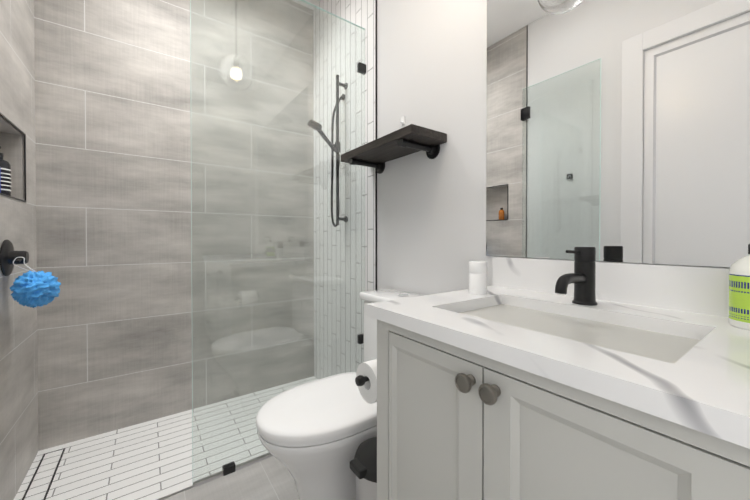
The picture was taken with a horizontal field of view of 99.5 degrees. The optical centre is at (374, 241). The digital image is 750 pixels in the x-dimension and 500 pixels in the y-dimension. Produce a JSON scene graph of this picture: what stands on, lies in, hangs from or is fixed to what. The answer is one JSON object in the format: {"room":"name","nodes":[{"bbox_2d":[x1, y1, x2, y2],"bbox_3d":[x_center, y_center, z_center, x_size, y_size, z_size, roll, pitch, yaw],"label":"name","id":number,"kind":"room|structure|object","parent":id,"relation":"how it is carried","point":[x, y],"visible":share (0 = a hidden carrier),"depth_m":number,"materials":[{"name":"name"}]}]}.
{"room":"bathroom","nodes":[
{"label":"bathroom","id":0,"kind":"room"},
{"bbox_2d":[292,0,320,9],"bbox_3d":[-0.174,-1.783,0.729,1.784,0.100,3.360,0,1,-36],"label":"ceiling","id":1,"kind":"structure","parent":0,"point":[315,2],"depth_m":2.31,"materials":[{"name":"white paint"}]},
{"bbox_2d":[377,0,729,294],"bbox_3d":[0.490,-0.352,1.218,0.150,2.770,3.360,0,1,-36],"label":"wall","id":2,"kind":"structure","parent":0,"point":[432,75],"depth_m":1.41,"materials":[{"name":"white paint"}]},
{"bbox_2d":[313,0,374,378],"bbox_3d":[-0.228,-0.360,2.083,0.008,2.770,0.802,0,1,-36],"label":"wall tiles","id":3,"kind":"structure","parent":2,"relation":"attached to","point":[360,13],"depth_m":2.03,"materials":[{"name":"white tile"}]},
{"bbox_2d":[307,75,347,226],"bbox_3d":[-0.277,-0.563,1.886,0.087,0.942,0.350,0,1,28],"label":"shower rail","id":4,"kind":"object","parent":3,"relation":"attached to","point":[330,144],"depth_m":1.96,"materials":[{"name":"matte black metal"}]},
{"bbox_2d":[375,0,376,289],"bbox_3d":[0.007,-0.357,1.754,0.008,2.770,0.005,0,1,-36],"label":"trim","id":5,"kind":"structure","parent":2,"relation":"attached to","point":[375,139],"depth_m":1.75,"materials":[{"name":"black"}]},
{"bbox_2d":[341,116,446,173],"bbox_3d":[0.061,-0.495,1.510,0.202,0.250,0.557,0,1,-36],"label":"shelf","id":6,"kind":"object","parent":2,"relation":"attached to","point":[378,153],"visible":1,"depth_m":1.40,"materials":[{"name":"brown wood"}]},
{"bbox_2d":[492,257,729,316],"bbox_3d":[0.824,0.110,0.608,0.020,0.105,1.342,0,1,-36],"label":"backsplash","id":7,"kind":"structure","parent":2,"relation":"attached to","point":[693,289],"depth_m":0.81,"materials":[{"name":"white stone"}]},
{"bbox_2d":[486,0,749,266],"bbox_3d":[0.820,-0.578,0.622,0.006,1.268,1.380,0,1,-36],"label":"mirror","id":8,"kind":"object","parent":2,"relation":"attached to","point":[618,130],"visible":1,"depth_m":0.85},
{"bbox_3d":[-1.109,-0.360,2.046,1.784,2.770,0.150,0,1,-36],"label":"wall","id":9,"kind":"structure","parent":0,"visible":0},
{"bbox_2d":[34,0,313,450],"bbox_3d":[-1.063,-0.359,1.982,1.484,2.770,0.008,0,1,-36],"label":"wall tile","id":10,"kind":"structure","parent":9,"relation":"attached to","point":[114,128],"depth_m":1.84,"materials":[{"name":"grey tile"}]},
{"bbox_3d":[-0.838,-0.344,0.266,0.150,2.770,3.360,0,1,-36],"label":"wall","id":11,"kind":"structure","parent":0,"visible":0},
{"bbox_2d":[0,113,25,202],"bbox_3d":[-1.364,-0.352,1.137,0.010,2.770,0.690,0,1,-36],"label":"trim","id":12,"kind":"structure","parent":11,"relation":"attached to","point":[12,124],"depth_m":1.41,"materials":[{"name":"black metal"}]},
{"bbox_2d":[0,0,37,499],"bbox_3d":[-1.454,-0.352,1.175,0.107,2.770,0.847,0,1,-36],"label":"wall tiles","id":13,"kind":"structure","parent":11,"relation":"attached to","point":[18,393],"depth_m":1.35,"materials":[{"name":"grey tile"}]},
{"bbox_2d":[0,146,10,195],"bbox_3d":[-1.543,-0.288,1.301,0.067,0.213,0.071,0,1,-36],"label":"bottle","id":14,"kind":"object","parent":13,"relation":"on","point":[5,166],"visible":0.92,"depth_m":1.30,"materials":[{"name":"black"}]},
{"bbox_2d":[0,240,28,275],"bbox_3d":[-1.391,0.060,1.232,0.056,0.140,0.146,0,1,-36],"label":"valve","id":15,"kind":"object","parent":13,"relation":"attached to","point":[8,254],"visible":0.96,"depth_m":1.21,"materials":[{"name":"black metal"}]},
{"bbox_2d":[10,257,60,307],"bbox_3d":[-1.323,0.156,1.241,0.133,0.201,0.201,0,1,-36],"label":"loofah","id":16,"kind":"object","parent":15,"relation":"hanging from","point":[30,289],"visible":1,"depth_m":1.20,"materials":[{"name":"blue plastic"}]},
{"label":"outside","id":17,"kind":"structure","parent":0,"visible":0},
{"bbox_2d":[14,376,317,499],"bbox_3d":[-0.174,1.087,0.755,1.784,0.100,3.360,0,1,-36],"label":"floor","id":18,"kind":"structure","parent":17,"point":[150,460],"depth_m":1.47,"materials":[{"name":"white tile"}]},
{"bbox_2d":[22,448,64,499],"bbox_3d":[-1.405,1.033,1.323,0.077,0.005,0.588,0,1,-36],"label":"shower drain","id":19,"kind":"object","parent":18,"relation":"in","point":[31,481],"depth_m":1.40,"materials":[{"name":"black"}]},
{"bbox_2d":[157,485,192,499],"bbox_3d":[-0.652,1.055,1.421,1.484,0.052,0.012,0,1,-36],"label":"trim","id":20,"kind":"structure","parent":18,"relation":"on","point":[177,492],"depth_m":1.30,"materials":[{"name":"silver metal"}]},
{"bbox_2d":[190,0,365,487],"bbox_3d":[-0.412,-0.097,1.582,0.877,2.249,0.032,0,1,-36],"label":"glass panel","id":21,"kind":"object","parent":20,"relation":"on","point":[229,468],"visible":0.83,"depth_m":1.51,"materials":[{"name":"clear glass"},{"name":"matte black metal"}]},
{"bbox_2d":[256,289,424,499],"bbox_3d":[-0.089,0.634,1.255,0.730,0.797,0.424,0,1,-36],"label":"toilet","id":22,"kind":"object","parent":18,"relation":"on","point":[313,435],"visible":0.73,"depth_m":1.08,"materials":[{"name":"white ceramic"}]},
{"bbox_2d":[350,437,376,499],"bbox_3d":[0.013,0.832,0.968,0.204,0.405,0.186,0,1,-36],"label":"trash can","id":23,"kind":"object","parent":18,"relation":"on","point":[363,465],"visible":0.54,"depth_m":0.93,"materials":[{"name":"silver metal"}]},
{"bbox_2d":[366,289,749,499],"bbox_3d":[0.598,0.617,0.443,0.584,0.845,1.300,0,1,-36],"label":"bathroom vanity","id":24,"kind":"object","parent":18,"relation":"on","point":[521,379],"depth_m":0.52,"materials":[{"name":"grey paint"}]},
{"bbox_2d":[355,359,376,403],"bbox_3d":[0.034,0.407,0.933,0.181,0.112,0.156,0,1,-36],"label":"toilet paper roll","id":25,"kind":"object","parent":24,"relation":"attached to","point":[366,379],"visible":0.46,"depth_m":0.91,"materials":[{"name":"white paper"}]},
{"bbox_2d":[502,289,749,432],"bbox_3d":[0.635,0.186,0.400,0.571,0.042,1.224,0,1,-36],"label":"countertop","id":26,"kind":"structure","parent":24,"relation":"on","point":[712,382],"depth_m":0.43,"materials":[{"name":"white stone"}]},
{"bbox_2d":[469,261,486,294],"bbox_3d":[0.319,0.110,0.985,0.054,0.100,0.054,0,1,-36],"label":"air freshener","id":27,"kind":"object","parent":26,"relation":"on","point":[477,277],"visible":1,"depth_m":0.96,"materials":[{"name":"white plastic"}]},
{"bbox_2d":[555,247,597,305],"bbox_3d":[0.502,0.087,0.797,0.172,0.148,0.056,0,1,-36],"label":"faucet","id":28,"kind":"object","parent":26,"relation":"on","point":[582,277],"visible":1,"depth_m":0.81,"materials":[{"name":"matte black metal"}]},
{"bbox_2d":[728,244,749,329],"bbox_3d":[0.720,0.066,0.594,0.089,0.194,0.078,0,1,-36],"label":"soap bottle","id":29,"kind":"object","parent":26,"relation":"on","point":[739,293],"visible":1,"depth_m":0.60,"materials":[{"name":"green"}]}
]}

